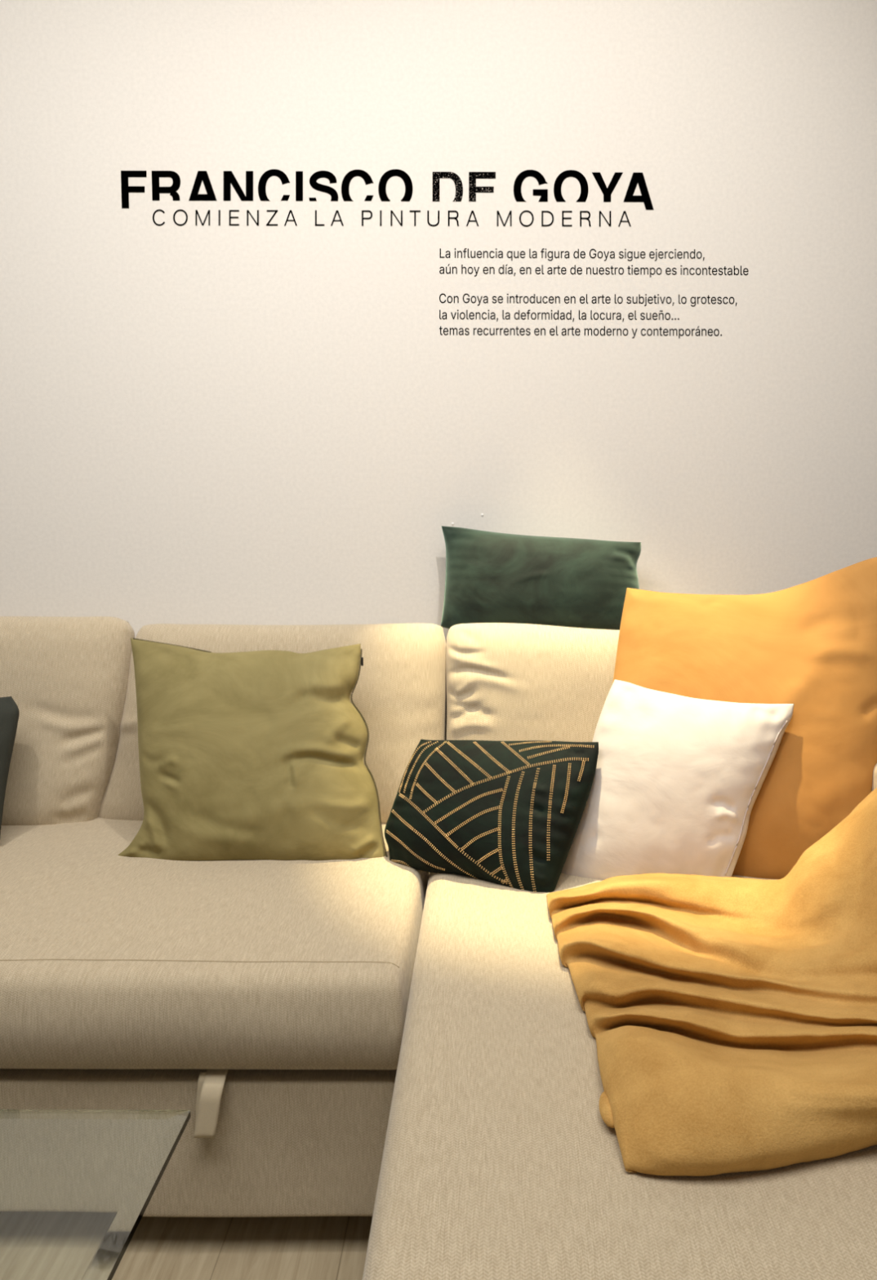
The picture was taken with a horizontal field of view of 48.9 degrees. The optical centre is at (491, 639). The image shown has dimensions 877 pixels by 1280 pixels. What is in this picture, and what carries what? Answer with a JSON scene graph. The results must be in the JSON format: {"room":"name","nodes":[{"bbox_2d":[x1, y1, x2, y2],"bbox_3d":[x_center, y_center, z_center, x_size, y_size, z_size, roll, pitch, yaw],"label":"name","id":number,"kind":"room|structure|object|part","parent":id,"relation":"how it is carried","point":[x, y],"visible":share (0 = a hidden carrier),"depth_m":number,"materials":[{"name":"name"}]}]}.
{"room":"museum","nodes":[
{"label":"museum","id":0,"kind":"room"},
{"bbox_2d":[111,1216,372,1279],"bbox_3d":[-0.104,1.206,0.041,5.200,0.060,5.125,0,8,0],"label":"floor","id":1,"kind":"structure","parent":0,"point":[282,1247],"depth_m":1.51,"materials":[{"name":"brown wood"}]},
{"bbox_2d":[0,1109,191,1279],"bbox_3d":[-0.836,0.845,0.781,0.935,0.430,0.855,0,8,0],"label":"coffee table","id":2,"kind":"object","parent":1,"relation":"on","point":[77,1186],"visible":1,"depth_m":1.04,"materials":[{"name":"clear glass"}]},
{"bbox_2d":[0,640,876,1279],"bbox_3d":[-0.427,0.537,1.496,2.400,0.830,1.800,0,8,0],"label":"sofa","id":3,"kind":"object","parent":1,"relation":"on","point":[412,1051],"visible":0.59,"depth_m":1.41,"materials":[{"name":"beige fabric"}]},
{"bbox_2d":[0,696,19,835],"bbox_3d":[-1.109,0.267,1.913,0.313,0.295,0.161,0,8,0],"label":"throw cushion","id":4,"kind":"object","parent":3,"relation":"on","point":[9,709],"visible":1,"depth_m":1.92,"materials":[{"name":"grey fabric"}]},
{"bbox_2d":[0,616,135,825],"bbox_3d":[-1.134,0.186,2.103,0.692,0.473,0.226,0,8,0],"label":"cushion","id":5,"kind":"object","parent":3,"relation":"on","point":[66,677],"visible":0.87,"depth_m":2.03,"materials":[{"name":"beige fabric"}]},
{"bbox_3d":[-0.848,0.735,1.744,1.410,0.230,0.573,0,8,0],"label":"drawer panel","id":6,"kind":"part","parent":3,"relation":"part of","materials":[{"name":"beige fabric"}]},
{"bbox_3d":[-0.844,0.505,1.816,1.436,0.169,0.838,0,8,0],"label":"seat","id":7,"kind":"part","parent":3,"relation":"part of","materials":[{"name":"beige fabric"}]},
{"bbox_2d":[117,638,387,861],"bbox_3d":[-0.464,0.221,1.894,0.527,0.430,0.215,0,8,0],"label":"throw cushion","id":8,"kind":"object","parent":3,"relation":"on","point":[255,754],"visible":0.97,"depth_m":1.84,"materials":[{"name":"green fabric"}]},
{"bbox_3d":[-0.261,0.043,1.944,0.004,0.018,0.003,0,8,0],"label":"zipper pull","id":9,"kind":"part","parent":8,"relation":"part of","materials":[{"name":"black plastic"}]},
{"bbox_2d":[98,622,446,823],"bbox_3d":[-0.487,0.195,2.129,0.778,0.460,0.213,0,8,0],"label":"cushion","id":10,"kind":"object","parent":3,"relation":"on","point":[399,692],"visible":0.44,"depth_m":2.07,"materials":[{"name":"beige fabric"}]},
{"bbox_2d":[384,738,598,892],"bbox_3d":[-0.013,0.312,1.817,0.404,0.257,0.182,5,10,27],"label":"throw cushion","id":11,"kind":"object","parent":3,"relation":"on","point":[508,814],"visible":0.98,"depth_m":1.76,"materials":[{"name":"green fabric"}]},
{"bbox_2d":[445,622,619,742],"bbox_3d":[0.223,0.197,2.120,0.650,0.463,0.222,0,8,0],"label":"cushion","id":12,"kind":"object","parent":3,"relation":"on","point":[505,682],"visible":0.34,"depth_m":2.05,"materials":[{"name":"beige fabric"}]},
{"bbox_2d":[440,525,640,630],"bbox_3d":[0.116,-0.140,2.227,0.466,0.243,0.130,0,8,0],"label":"throw cushion","id":13,"kind":"object","parent":3,"relation":"on","point":[491,577],"visible":0.9,"depth_m":2.19,"materials":[{"name":"green fabric"}]},
{"bbox_2d":[561,679,793,879],"bbox_3d":[0.335,0.275,1.765,0.415,0.371,0.154,2,9,14],"label":"throw cushion","id":14,"kind":"object","parent":3,"relation":"on","point":[678,780],"visible":0.88,"depth_m":1.74,"materials":[{"name":"white fabric"}]},
{"bbox_2d":[546,787,876,1176],"bbox_3d":[0.499,0.370,1.391,0.810,0.239,0.886,0,8,0],"label":"blanket","id":15,"kind":"object","parent":3,"relation":"on","point":[732,1020],"visible":1,"depth_m":1.24,"materials":[{"name":"yellow fabric"}]},
{"bbox_2d":[612,556,876,879],"bbox_3d":[0.491,0.150,1.865,0.574,0.624,0.280,3,9,15],"label":"throw cushion","id":16,"kind":"object","parent":3,"relation":"on","point":[811,646],"visible":0.53,"depth_m":1.81,"materials":[{"name":"yellow fabric"}]},
{"bbox_3d":[0.736,0.571,1.483,0.075,0.605,1.565,0,8,0],"label":"armrest","id":17,"kind":"part","parent":3,"relation":"part of","materials":[{"name":"beige fabric"}]},
{"bbox_2d":[0,0,876,639],"bbox_3d":[-0.098,-0.585,2.314,5.200,2.810,0.100,0,8,0],"label":"wall","id":18,"kind":"structure","parent":0,"point":[213,424],"depth_m":2.23,"materials":[{"name":"paint"}]},
{"bbox_2d":[120,168,653,209],"bbox_3d":[-0.237,-1.030,2.196,1.219,0.087,0.001,0,8,0],"label":"title lettering","id":19,"kind":"object","parent":18,"relation":"attached to","point":[202,175],"visible":1,"depth_m":2.19,"materials":[{"name":"black paint"}]},
{"bbox_2d":[152,209,631,226],"bbox_3d":[-0.228,-0.968,2.206,1.098,0.037,0.001,0,8,0],"label":"subtitle lettering","id":20,"kind":"object","parent":18,"relation":"attached to","point":[156,211],"visible":1,"depth_m":2.21,"materials":[{"name":"black paint"}]},
{"bbox_2d":[439,293,736,337],"bbox_3d":[0.225,-0.754,2.237,0.692,0.099,0.001,0,8,0],"label":"paragraph lettering","id":21,"kind":"object","parent":18,"relation":"attached to","point":[516,296],"visible":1,"depth_m":2.24,"materials":[{"name":"black paint"}]},
{"bbox_2d":[439,248,747,277],"bbox_3d":[0.237,-0.871,2.220,0.714,0.063,0.001,0,8,0],"label":"paragraph lettering","id":22,"kind":"object","parent":18,"relation":"attached to","point":[464,251],"visible":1,"depth_m":2.22,"materials":[{"name":"black paint"}]}
]}

